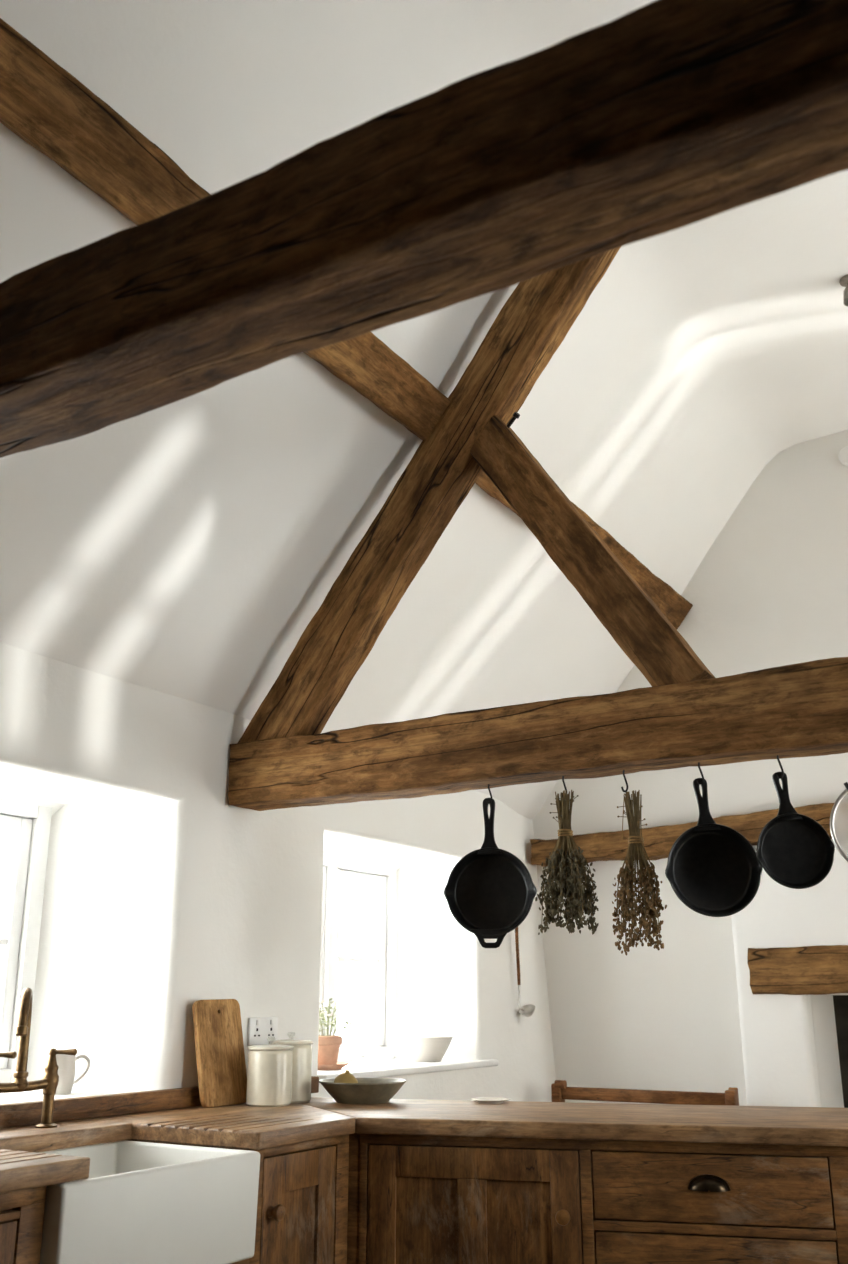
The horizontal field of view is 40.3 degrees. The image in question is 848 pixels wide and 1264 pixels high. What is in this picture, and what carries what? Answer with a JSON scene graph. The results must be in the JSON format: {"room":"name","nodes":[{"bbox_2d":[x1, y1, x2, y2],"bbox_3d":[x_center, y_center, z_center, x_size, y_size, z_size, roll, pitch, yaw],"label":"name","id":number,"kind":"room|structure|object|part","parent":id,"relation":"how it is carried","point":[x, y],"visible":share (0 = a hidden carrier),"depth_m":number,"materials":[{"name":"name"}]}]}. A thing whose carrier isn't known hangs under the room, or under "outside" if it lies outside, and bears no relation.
{"room":"farmhouse kitchen","nodes":[
{"label":"farmhouse kitchen","id":0,"kind":"room"},
{"bbox_2d":[0,642,555,1103],"bbox_3d":[-1.336,1.038,2.797,0.546,2.160,6.940,-10,-20,29],"label":"wall","id":1,"kind":"structure","parent":0,"point":[163,895],"depth_m":3.65,"materials":[{"name":"paint"}]},
{"bbox_2d":[0,799,51,1082],"bbox_3d":[-1.474,0.814,3.126,0.075,0.843,1.040,-10,-20,29],"label":"window","id":2,"kind":"structure","parent":1,"relation":"in","point":[29,825],"depth_m":3.51,"materials":[{"name":"paint"}]},
{"bbox_3d":[-1.350,0.879,3.329,0.044,0.727,0.431,-10,-20,29],"label":"sash","id":3,"kind":"part","parent":2,"relation":"part of","materials":[{"name":"paint"}]},
{"bbox_2d":[46,1053,89,1094],"bbox_3d":[-1.000,1.232,3.227,0.080,0.107,0.132,-10,-20,29],"label":"jug","id":4,"kind":"object","parent":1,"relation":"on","point":[66,1070],"visible":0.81,"depth_m":3.19,"materials":[{"name":"white ceramic"}]},
{"bbox_3d":[-0.966,1.231,3.253,0.012,0.080,0.055,-17,-24,42],"label":"handle","id":5,"kind":"part","parent":4,"relation":"part of","materials":[{"name":"white ceramic"}]},
{"bbox_2d":[247,1017,277,1045],"bbox_3d":[-0.523,1.300,3.760,0.014,0.086,0.146,-10,-20,29],"label":"wall socket","id":6,"kind":"object","parent":1,"relation":"attached to","point":[261,1030],"visible":0.94,"depth_m":3.75,"materials":[{"name":"white plastic"}]},
{"bbox_2d":[319,855,396,1061],"bbox_3d":[-0.410,1.354,4.821,0.075,0.843,0.985,-10,-20,29],"label":"window","id":7,"kind":"structure","parent":1,"relation":"in","point":[381,1045],"depth_m":5.05,"materials":[{"name":"paint"}]},
{"bbox_3d":[-0.533,1.293,4.628,0.044,0.727,0.396,-10,-20,29],"label":"sash","id":8,"kind":"part","parent":7,"relation":"part of","materials":[{"name":"paint"}]},
{"bbox_3d":[-0.294,1.414,5.009,0.044,0.727,0.411,-10,-20,29],"label":"sash","id":9,"kind":"part","parent":7,"relation":"part of","materials":[{"name":"paint"}]},
{"bbox_2d":[317,1058,498,1082],"bbox_3d":[-0.188,1.732,4.585,0.428,0.027,1.285,-10,-20,29],"label":"windowsill","id":10,"kind":"structure","parent":1,"relation":"attached to","point":[398,1066],"depth_m":4.53,"materials":[{"name":"white paint"}]},
{"bbox_2d":[318,998,355,1069],"bbox_3d":[-0.363,1.500,4.319,0.168,0.254,0.169,14,-22,-37],"label":"flower pot","id":11,"kind":"object","parent":10,"relation":"on","point":[328,1045],"visible":0.8,"depth_m":4.27,"materials":[{"name":"ceramic"}]},
{"bbox_3d":[-0.363,1.561,4.300,0.116,0.108,0.116,-10,-20,29],"label":"pot","id":12,"kind":"part","parent":11,"relation":"part of","materials":[{"name":"ceramic"}]},
{"bbox_2d":[396,1035,452,1061],"bbox_3d":[0.003,1.753,4.859,0.246,0.099,0.246,-10,-20,29],"label":"mixing bowl","id":13,"kind":"object","parent":10,"relation":"on","point":[416,1048],"visible":1,"depth_m":4.78,"materials":[{"name":"white ceramic"}]},
{"bbox_2d":[515,927,535,1016],"bbox_3d":[0.460,1.550,5.321,0.101,0.424,0.079,15,-23,-40],"label":"ladle","id":14,"kind":"object","parent":1,"relation":"hanging from","point":[528,1010],"visible":0.84,"depth_m":5.30,"materials":[{"name":"silver metal"}]},
{"bbox_3d":[0.431,1.478,5.322,0.021,0.285,0.016,4,-18,-13],"label":"handle","id":15,"kind":"part","parent":14,"relation":"part of","materials":[{"name":"brown wood"}]},
{"bbox_2d":[519,1004,535,1016],"bbox_3d":[0.471,1.730,5.275,0.080,0.055,0.069,-10,-20,29],"label":"bowl","id":16,"kind":"object","parent":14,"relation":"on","point":[526,1010],"depth_m":5.29,"materials":[{"name":"metal"}]},
{"bbox_2d":[0,0,847,900],"bbox_3d":[0.788,-1.007,2.101,5.890,2.315,7.120,-10,-20,29],"label":"ceiling","id":17,"kind":"structure","parent":0,"point":[185,548],"depth_m":3.65,"materials":[{"name":"paint"}]},
{"bbox_2d":[0,18,692,629],"bbox_3d":[-0.517,-0.976,2.936,0.185,0.202,6.860,-10,-20,29],"label":"purlin","id":18,"kind":"object","parent":17,"relation":"attached to","point":[42,103],"visible":0.48,"depth_m":2.63,"materials":[{"name":"brown wood"}]},
{"bbox_2d":[839,274,847,305],"bbox_3d":[1.614,-1.292,4.370,0.072,0.100,0.072,-10,-20,29],"label":"ceiling spotlight","id":19,"kind":"object","parent":17,"relation":"attached to","point":[843,281],"visible":1,"depth_m":4.37,"materials":[{"name":"silver metal"}]},
{"bbox_2d":[532,430,847,1107],"bbox_3d":[2.750,0.701,4.850,5.650,4.050,0.520,-10,-20,29],"label":"wall","id":20,"kind":"structure","parent":0,"point":[771,589],"depth_m":5.44,"materials":[{"name":"paint"}]},
{"bbox_2d":[530,803,833,866],"bbox_3d":[2.017,0.772,4.925,3.416,0.264,0.152,-10,-20,29],"label":"beam","id":21,"kind":"structure","parent":20,"relation":"attached to","point":[659,840],"depth_m":5.37,"materials":[{"name":"brown wood"}]},
{"bbox_2d":[839,446,847,465],"bbox_3d":[2.018,-0.837,5.483,0.096,0.096,0.036,-10,-20,29],"label":"smoke detector","id":22,"kind":"object","parent":20,"relation":"attached to","point":[843,455],"visible":1,"depth_m":5.48,"materials":[{"name":"white paint"}]},
{"bbox_2d":[731,845,847,1106],"bbox_3d":[2.309,1.720,4.436,2.166,1.857,0.138,-10,-20,29],"label":"wall","id":23,"kind":"structure","parent":0,"point":[779,1049],"depth_m":4.91,"materials":[{"name":"paint"}]},
{"bbox_2d":[747,945,847,994],"bbox_3d":[2.179,1.336,4.628,1.730,0.217,0.158,-11,-21,29],"label":"lintel","id":24,"kind":"object","parent":23,"relation":"attached to","point":[823,969],"visible":0.96,"depth_m":4.88,"materials":[{"name":"brown wood"}]},
{"bbox_2d":[833,995,847,1107],"bbox_3d":[2.285,2.003,4.740,1.245,1.500,0.100,-10,-20,29],"label":"fireplace","id":25,"kind":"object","parent":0,"point":[840,1002],"depth_m":5.04,"materials":[{"name":"brick"}]},
{"bbox_3d":[2.022,2.303,2.962,5.750,0.150,4.720,-10,-20,29],"label":"floor","id":26,"kind":"structure","parent":0,"visible":0},
{"bbox_2d":[127,1135,348,1263],"bbox_3d":[-0.529,1.753,2.931,0.586,0.879,0.418,-10,-20,29],"label":"base cabinet","id":27,"kind":"object","parent":26,"relation":"on","point":[302,1217],"visible":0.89,"depth_m":2.91,"materials":[{"name":"brown wood"}]},
{"bbox_3d":[-0.356,1.400,2.786,0.037,0.038,0.038,-10,-20,29],"label":"knob","id":28,"kind":"part","parent":27,"relation":"part of","materials":[{"name":"brown wood"}]},
{"bbox_3d":[-0.319,1.654,2.829,0.022,0.699,0.304,-10,-20,29],"label":"door","id":29,"kind":"part","parent":27,"relation":"part of","materials":[{"name":"brown wood"}]},
{"bbox_2d":[231,1258,248,1263],"bbox_3d":[-0.790,1.726,2.470,0.597,0.650,0.614,-10,-20,29],"label":"base cabinet","id":30,"kind":"object","parent":26,"relation":"on","point":[246,1261],"visible":0.02,"depth_m":2.67,"materials":[{"name":"brown wood"}]},
{"bbox_2d":[347,1133,847,1263],"bbox_3d":[1.299,1.741,2.894,3.190,0.879,0.586,-4,-18,13],"label":"base cabinet","id":31,"kind":"object","parent":26,"relation":"on","point":[413,1199],"visible":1,"depth_m":2.93,"materials":[{"name":"brown wood"}]},
{"bbox_3d":[0.127,1.690,2.939,0.561,0.696,0.022,-4,-18,13],"label":"door","id":32,"kind":"part","parent":31,"relation":"part of","materials":[{"name":"brown wood"}]},
{"bbox_3d":[0.352,1.478,2.918,0.038,0.038,0.037,-4,-18,13],"label":"knob","id":33,"kind":"part","parent":31,"relation":"part of","materials":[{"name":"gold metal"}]},
{"bbox_2d":[301,1097,847,1146],"bbox_3d":[1.177,1.318,3.084,3.552,0.040,0.620,-4,-18,13],"label":"countertop","id":34,"kind":"structure","parent":31,"relation":"on","point":[772,1125],"depth_m":3.06,"materials":[{"name":"brown wood"}]},
{"bbox_2d":[319,1077,405,1103],"bbox_3d":[-0.190,1.421,3.575,0.270,0.063,0.270,-10,-20,29],"label":"bowl","id":35,"kind":"object","parent":34,"relation":"on","point":[368,1090],"visible":0.94,"depth_m":3.49,"materials":[{"name":"brown ceramic"}]},
{"bbox_2d":[334,1070,357,1082],"bbox_3d":[-0.244,1.402,3.587,0.079,0.080,0.079,-2,-18,7],"label":"lemon","id":36,"kind":"object","parent":35,"relation":"in","point":[346,1077],"visible":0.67,"depth_m":3.57,"materials":[{"name":"yellow food"}]},
{"bbox_2d":[471,1097,509,1103],"bbox_3d":[0.204,1.438,3.543,0.124,0.012,0.124,-10,-20,29],"label":"saucer","id":37,"kind":"object","parent":34,"relation":"on","point":[485,1100],"visible":1,"depth_m":3.52,"materials":[{"name":"beige ceramic"}]},
{"bbox_3d":[0.707,1.369,2.870,0.104,0.036,0.027,-4,-18,13],"label":"cup handle","id":38,"kind":"part","parent":31,"relation":"part of","materials":[{"name":"brown metal"}]},
{"bbox_3d":[0.714,1.391,2.888,0.576,0.156,0.022,-4,-18,13],"label":"drawer","id":39,"kind":"part","parent":31,"relation":"part of","materials":[{"name":"brown wood"}]},
{"bbox_3d":[0.714,1.587,2.825,0.576,0.199,0.022,-4,-18,13],"label":"drawer","id":40,"kind":"part","parent":31,"relation":"part of","materials":[{"name":"brown wood"}]},
{"bbox_2d":[551,1080,738,1105],"bbox_3d":[0.841,2.314,4.693,0.845,0.880,0.432,-10,-20,29],"label":"bench","id":41,"kind":"object","parent":26,"relation":"on","point":[560,1091],"visible":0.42,"depth_m":4.95,"materials":[{"name":"brown wood"}]},
{"bbox_3d":[0.598,2.426,5.035,0.040,0.873,0.064,-10,-20,29],"label":"post","id":42,"kind":"part","parent":41,"relation":"part of","materials":[{"name":"brown wood"}]},
{"bbox_3d":[0.607,2.012,5.137,0.045,0.036,0.035,-10,-20,29],"label":"arm","id":43,"kind":"part","parent":41,"relation":"part of","materials":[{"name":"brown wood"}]},
{"bbox_3d":[0.936,1.995,4.963,0.745,0.052,0.028,-10,-20,29],"label":"rail","id":44,"kind":"part","parent":41,"relation":"part of","materials":[{"name":"brown wood"}]},
{"bbox_3d":[1.272,2.304,4.651,0.040,0.873,0.064,-10,-20,29],"label":"post","id":45,"kind":"part","parent":41,"relation":"part of","materials":[{"name":"brown wood"}]},
{"bbox_3d":[-0.116,1.220,-0.438,5.750,0.150,3.600,-10,-20,29],"label":"boards","id":46,"kind":"object","parent":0,"visible":0},
{"bbox_2d":[0,1186,46,1263],"bbox_3d":[-1.162,1.432,1.924,0.586,0.879,0.798,-10,-20,29],"label":"base cabinet","id":47,"kind":"object","parent":46,"relation":"on","point":[21,1211],"visible":0.85,"depth_m":2.19,"materials":[{"name":"brown wood"}]},
{"bbox_3d":[-0.954,1.347,1.815,0.022,0.668,0.681,-10,-20,29],"label":"door","id":48,"kind":"part","parent":47,"relation":"part of","materials":[{"name":"brown wood"}]},
{"bbox_2d":[0,1102,354,1192],"bbox_3d":[-0.915,1.131,2.495,0.626,0.040,2.728,-10,-20,29],"label":"countertop","id":49,"kind":"structure","parent":47,"relation":"on","point":[242,1126],"depth_m":2.86,"materials":[{"name":"brown wood"}]},
{"bbox_2d":[0,988,76,1127],"bbox_3d":[-0.951,1.040,2.817,0.129,0.329,0.250,-10,-20,29],"label":"tap","id":50,"kind":"object","parent":49,"relation":"on","point":[49,1081],"visible":1,"depth_m":2.84,"materials":[{"name":"gold metal"}]},
{"bbox_3d":[-1.003,1.009,2.756,0.062,0.017,0.017,-2,-18,6],"label":"lever","id":51,"kind":"part","parent":50,"relation":"part of","materials":[{"name":"gold metal"}]},
{"bbox_3d":[-0.969,0.965,2.796,0.028,0.199,0.151,4,-18,-13],"label":"spout","id":52,"kind":"part","parent":50,"relation":"part of","materials":[{"name":"gold metal"}]},
{"bbox_3d":[-0.905,1.059,2.911,0.062,0.017,0.017,-2,-18,5],"label":"lever","id":53,"kind":"part","parent":50,"relation":"part of","materials":[{"name":"gold metal"}]},
{"bbox_2d":[38,1140,259,1263],"bbox_3d":[-0.743,1.296,2.571,0.472,0.226,0.610,-10,-20,29],"label":"sink","id":54,"kind":"object","parent":49,"relation":"in","point":[139,1202],"visible":0.93,"depth_m":2.48,"materials":[{"name":"white ceramic"}]},
{"bbox_2d":[0,1076,318,1127],"bbox_3d":[-1.107,1.164,2.753,0.034,0.052,2.870,-10,-20,29],"label":"backsplash","id":55,"kind":"structure","parent":49,"relation":"on","point":[22,1113],"depth_m":3.11,"materials":[{"name":"brown wood"}]},
{"bbox_2d":[192,999,246,1107],"bbox_3d":[-0.615,1.270,3.494,0.075,0.306,0.196,-12,-21,32],"label":"chopping board","id":56,"kind":"object","parent":49,"relation":"on","point":[219,1045],"visible":0.97,"depth_m":3.48,"materials":[{"name":"brown wood"}]},
{"bbox_2d":[246,1044,293,1106],"bbox_3d":[-0.465,1.323,3.486,0.140,0.195,0.140,-10,-20,29],"label":"canister","id":57,"kind":"object","parent":49,"relation":"on","point":[269,1071],"visible":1,"depth_m":3.43,"materials":[{"name":"ceramic"}]},
{"bbox_3d":[-0.465,1.266,3.504,0.140,0.028,0.140,-10,-20,29],"label":"lid","id":58,"kind":"part","parent":57,"relation":"part of","materials":[{"name":"metal"}]},
{"bbox_2d":[269,1039,312,1102],"bbox_3d":[-0.418,1.358,3.611,0.140,0.205,0.140,-10,-20,29],"label":"canister","id":59,"kind":"object","parent":49,"relation":"on","point":[302,1051],"visible":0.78,"depth_m":3.56,"materials":[{"name":"ceramic"}]},
{"bbox_3d":[-0.418,1.295,3.630,0.140,0.028,0.140,-10,-20,29],"label":"lid","id":60,"kind":"part","parent":59,"relation":"part of","materials":[{"name":"metal"}]},
{"bbox_3d":[3.191,-0.686,0.500,0.400,4.050,6.940,-10,-20,29],"label":"wall","id":61,"kind":"structure","parent":0,"visible":0},
{"bbox_2d":[0,0,847,457],"bbox_3d":[0.455,-0.576,1.084,5.101,0.210,0.175,-10,-20,29],"label":"tie beam","id":62,"kind":"structure","parent":61,"relation":"attached to","point":[659,117],"depth_m":1.26,"materials":[{"name":"brown wood"}]},
{"bbox_2d":[228,657,847,810],"bbox_3d":[1.540,0.101,2.654,5.005,0.225,0.176,-10,-20,29],"label":"tie beam","id":63,"kind":"structure","parent":61,"relation":"attached to","point":[800,709],"depth_m":3.23,"materials":[{"name":"brown wood"}]},
{"bbox_2d":[238,247,620,742],"bbox_3d":[0.061,-0.519,3.754,1.560,1.933,0.124,-10,-20,30],"label":"rafter","id":64,"kind":"object","parent":63,"relation":"on","point":[534,321],"visible":0.75,"depth_m":3.71,"materials":[{"name":"brown wood"}]},
{"bbox_2d":[486,784,492,803],"bbox_3d":[0.192,0.459,3.405,0.022,0.095,0.006,-10,-20,29],"label":"iron hook","id":65,"kind":"object","parent":63,"relation":"attached to","point":[488,802],"visible":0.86,"depth_m":3.39,"materials":[{"name":"black metal"}]},
{"bbox_2d":[443,798,536,947],"bbox_3d":[0.191,0.693,3.341,0.269,0.429,0.052,-3,-18,8],"label":"skillet","id":66,"kind":"object","parent":65,"relation":"hanging from","point":[489,891],"visible":1,"depth_m":3.34,"materials":[{"name":"metal"}]},
{"bbox_3d":[0.191,0.566,3.377,0.073,0.165,0.018,-3,-18,8],"label":"handle","id":67,"kind":"part","parent":66,"relation":"part of","materials":[{"name":"metal"}]},
{"bbox_3d":[0.188,0.867,3.265,0.112,0.052,0.012,-3,-18,8],"label":"helper handle","id":68,"kind":"part","parent":66,"relation":"part of","materials":[{"name":"metal"}]},
{"bbox_2d":[560,776,566,796],"bbox_3d":[0.397,0.423,3.287,0.022,0.099,0.006,-10,-20,29],"label":"iron hook","id":69,"kind":"object","parent":63,"relation":"attached to","point":[562,776],"visible":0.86,"depth_m":3.28,"materials":[{"name":"black metal"}]},
{"bbox_2d":[535,790,598,934],"bbox_3d":[0.398,0.640,3.219,0.144,0.397,0.184,15,-23,-39],"label":"herb bundle","id":70,"kind":"object","parent":69,"relation":"hanging from","point":[566,880],"visible":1,"depth_m":3.18,"materials":[{"name":"plant"}]},
{"bbox_2d":[470,412,714,686],"bbox_3d":[0.463,-0.236,3.420,0.724,1.008,0.127,-10,-20,30],"label":"strut","id":71,"kind":"object","parent":63,"relation":"on","point":[627,612],"visible":0.96,"depth_m":3.34,"materials":[{"name":"brown wood"}]},
{"bbox_2d":[621,770,627,791],"bbox_3d":[0.554,0.395,3.197,0.022,0.099,0.006,-10,-20,29],"label":"iron hook","id":72,"kind":"object","parent":63,"relation":"attached to","point":[623,790],"visible":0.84,"depth_m":3.19,"materials":[{"name":"black metal"}]},
{"bbox_2d":[612,790,666,955],"bbox_3d":[0.576,0.643,3.108,0.155,0.438,0.139,-10,-20,29],"label":"herb bundle","id":73,"kind":"object","parent":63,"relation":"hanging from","point":[650,900],"visible":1,"depth_m":3.06,"materials":[{"name":"plant"}]},
{"bbox_2d":[696,762,703,784],"bbox_3d":[0.737,0.360,3.093,0.022,0.097,0.006,-10,-20,29],"label":"iron hook","id":74,"kind":"object","parent":63,"relation":"attached to","point":[700,770],"visible":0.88,"depth_m":3.08,"materials":[{"name":"black metal"}]},
{"bbox_2d":[665,778,761,916],"bbox_3d":[0.755,0.565,3.040,0.253,0.364,0.048,-1,-18,2],"label":"skillet","id":75,"kind":"object","parent":74,"relation":"hanging from","point":[712,868],"visible":1,"depth_m":3.04,"materials":[{"name":"metal"}]},
{"bbox_3d":[0.747,0.459,3.069,0.073,0.144,0.016,-1,-18,2],"label":"handle","id":76,"kind":"part","parent":75,"relation":"part of","materials":[{"name":"metal"}]},
{"bbox_2d":[776,755,783,778],"bbox_3d":[0.917,0.330,2.990,0.022,0.101,0.006,-10,-20,29],"label":"iron hook","id":77,"kind":"object","parent":63,"relation":"attached to","point":[779,762],"visible":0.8,"depth_m":2.98,"materials":[{"name":"black metal"}]},
{"bbox_2d":[756,772,834,888],"bbox_3d":[0.938,0.504,2.942,0.199,0.298,0.038,-1,-18,2],"label":"skillet","id":78,"kind":"object","parent":77,"relation":"hanging from","point":[793,848],"visible":1,"depth_m":2.94,"materials":[{"name":"metal"}]},
{"bbox_3d":[0.930,0.423,2.966,0.072,0.130,0.016,-1,-18,2],"label":"handle","id":79,"kind":"part","parent":78,"relation":"part of","materials":[{"name":"metal"}]},
{"bbox_3d":[1.118,0.292,2.875,0.022,0.099,0.006,-10,-20,29],"label":"iron hook","id":80,"kind":"object","parent":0,"visible":0},
{"bbox_2d":[830,782,847,861],"bbox_3d":[1.122,0.478,2.843,0.240,0.299,0.070,-4,-18,12],"label":"sieve","id":81,"kind":"object","parent":80,"relation":"hanging from","point":[838,817],"visible":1,"depth_m":2.86,"materials":[{"name":"metal"}]}
]}

